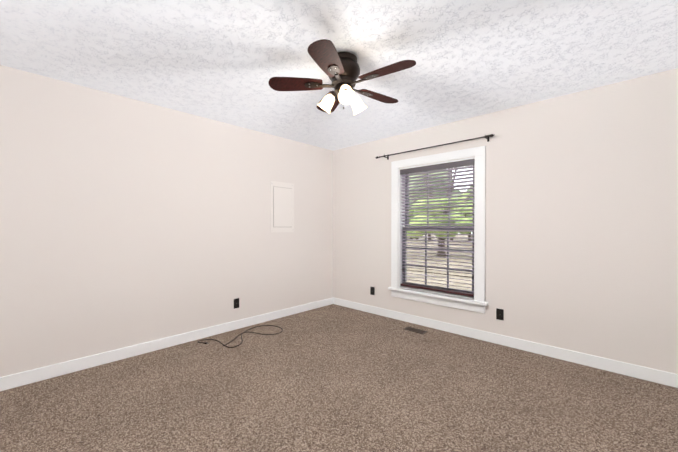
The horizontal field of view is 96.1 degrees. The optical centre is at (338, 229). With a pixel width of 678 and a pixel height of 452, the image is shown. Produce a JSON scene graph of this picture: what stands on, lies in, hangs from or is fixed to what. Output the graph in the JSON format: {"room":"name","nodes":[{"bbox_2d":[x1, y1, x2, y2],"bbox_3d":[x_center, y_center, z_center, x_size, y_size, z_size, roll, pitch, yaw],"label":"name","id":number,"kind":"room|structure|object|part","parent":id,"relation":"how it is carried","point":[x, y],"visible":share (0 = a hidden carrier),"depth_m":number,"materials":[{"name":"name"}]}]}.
{"room":"empty bedroom","nodes":[
{"label":"empty bedroom","id":0,"kind":"room"},
{"bbox_2d":[0,65,332,376],"bbox_3d":[-1.711,-0.016,3.262,0.150,2.440,4.850,0,1,43],"label":"wall","id":1,"kind":"structure","parent":0,"point":[125,222],"depth_m":2.90,"materials":[{"name":"white paint"}]},
{"bbox_2d":[0,297,332,390],"bbox_3d":[-1.651,1.152,3.216,0.014,0.105,4.548,0,1,43],"label":"baseboard","id":2,"kind":"structure","parent":1,"relation":"attached to","point":[7,382],"depth_m":2.91,"materials":[{"name":"white"}]},
{"bbox_2d":[234,298,238,308],"bbox_3d":[-1.230,0.890,3.662,0.009,0.114,0.070,0,1,43],"label":"electrical outlet","id":3,"kind":"object","parent":1,"relation":"attached to","point":[236,303],"visible":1,"depth_m":3.66,"materials":[{"name":"black plastic"}]},
{"bbox_2d":[270,181,293,231],"bbox_3d":[-0.761,-0.299,4.140,0.018,0.680,0.385,0,1,43],"label":"breaker panel","id":4,"kind":"object","parent":1,"relation":"attached to","point":[282,206],"visible":1,"depth_m":4.13,"materials":[{"name":"white paint"}]},
{"bbox_2d":[0,304,677,451],"bbox_3d":[0.070,1.268,1.590,5.050,0.100,4.850,0,1,43],"label":"floor","id":5,"kind":"structure","parent":0,"point":[333,378],"depth_m":2.17,"materials":[{"name":"carpet"}]},
{"bbox_2d":[197,325,282,347],"bbox_3d":[-1.061,1.194,3.427,0.436,0.016,0.886,0,1,43],"label":"power cord","id":6,"kind":"object","parent":5,"relation":"on","point":[241,336],"visible":1,"depth_m":3.36,"materials":[{"name":"black plastic"}]},
{"bbox_2d":[404,326,427,333],"bbox_3d":[0.906,1.197,3.616,0.260,0.006,0.115,0,1,43],"label":"air vent register","id":7,"kind":"object","parent":5,"relation":"on","point":[408,328],"visible":1,"depth_m":3.60,"materials":[{"name":"brown"}]},
{"bbox_2d":[0,0,677,150],"bbox_3d":[0.070,-1.282,1.567,5.050,0.120,4.850,0,1,43],"label":"ceiling","id":8,"kind":"structure","parent":0,"point":[224,61],"depth_m":2.10,"materials":[{"name":"white paint"}]},
{"bbox_2d":[268,39,415,114],"bbox_3d":[0.063,-1.036,2.191,1.015,0.381,1.019,0,1,43],"label":"ceiling fan","id":9,"kind":"object","parent":8,"relation":"hanging from","point":[341,70],"visible":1,"depth_m":2.11,"materials":[{"name":"brown wood"}]},
{"bbox_2d":[333,68,677,373],"bbox_3d":[1.684,-0.016,3.286,4.750,2.440,0.150,0,1,43],"label":"wall","id":10,"kind":"structure","parent":0,"point":[581,229],"depth_m":2.81,"materials":[{"name":"white paint"}]},
{"bbox_2d":[370,287,374,294],"bbox_3d":[0.474,0.875,4.328,0.070,0.114,0.009,0,1,43],"label":"outlet","id":11,"kind":"object","parent":10,"relation":"attached to","point":[372,290],"visible":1,"depth_m":4.33,"materials":[{"name":"black plastic"}]},
{"bbox_2d":[375,134,493,159],"bbox_3d":[1.073,-0.975,3.683,1.525,0.070,0.100,0,1,43],"label":"curtain rod","id":12,"kind":"object","parent":10,"relation":"attached to","point":[485,136],"visible":1,"depth_m":3.54,"materials":[{"name":"black metal"}]},
{"bbox_2d":[388,146,487,313],"bbox_3d":[1.178,0.002,3.726,1.250,1.805,0.204,0,1,43],"label":"window","id":13,"kind":"structure","parent":10,"relation":"in","point":[478,304],"depth_m":3.65,"materials":[{"name":"white wood"}]},
{"bbox_2d":[400,159,474,296],"bbox_3d":[1.162,-0.018,3.709,0.946,1.525,0.069,0,1,43],"label":"window blinds","id":14,"kind":"object","parent":13,"relation":"attached to","point":[443,166],"visible":0.88,"depth_m":3.67,"materials":[{"name":"grey plastic"}]},
{"bbox_3d":[1.203,0.364,3.756,0.953,0.794,0.035,0,1,43],"label":"window sash","id":15,"kind":"part","parent":13,"relation":"part of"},
{"bbox_3d":[1.233,-0.387,3.781,0.929,0.794,0.035,0,1,43],"label":"window sash","id":16,"kind":"part","parent":13,"relation":"part of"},
{"bbox_3d":[1.218,-0.017,3.768,0.861,1.439,0.046,0,1,43],"label":"glass","id":17,"kind":"part","parent":13,"relation":"part of","materials":[{"name":"clear glass"}]},
{"bbox_2d":[496,308,503,320],"bbox_3d":[1.681,0.889,3.187,0.070,0.114,0.009,0,1,43],"label":"outlet","id":18,"kind":"object","parent":10,"relation":"attached to","point":[499,314],"visible":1,"depth_m":3.18,"materials":[{"name":"black plastic"}]},
{"bbox_2d":[333,297,677,387],"bbox_3d":[1.279,1.149,3.567,3.760,0.105,0.014,0,1,43],"label":"baseboard","id":19,"kind":"structure","parent":10,"relation":"attached to","point":[643,373],"depth_m":2.96,"materials":[{"name":"white"}]},
{"label":"outside","id":20,"kind":"structure","parent":0,"visible":0},
{"bbox_2d":[407,234,471,290],"bbox_3d":[24.383,1.607,27.131,85.000,0.020,65.630,0,1,43],"label":"ground","id":21,"kind":"structure","parent":20,"point":[414,272],"depth_m":14.38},
{"bbox_2d":[407,170,472,256],"bbox_3d":[6.270,-2.187,18.450,6.509,7.716,5.098,0,1,43],"label":"tree","id":22,"kind":"object","parent":21,"relation":"on","point":[443,252],"depth_m":17.56,"materials":[{"name":"green plant"}]},
{"bbox_2d":[409,169,472,240],"bbox_3d":[24.759,-3.665,27.586,67.743,10.515,13.569,0,1,43],"label":"trees","id":23,"kind":"object","parent":21,"relation":"on","point":[433,192],"depth_m":36.05,"materials":[{"name":"green plant"}]}
]}

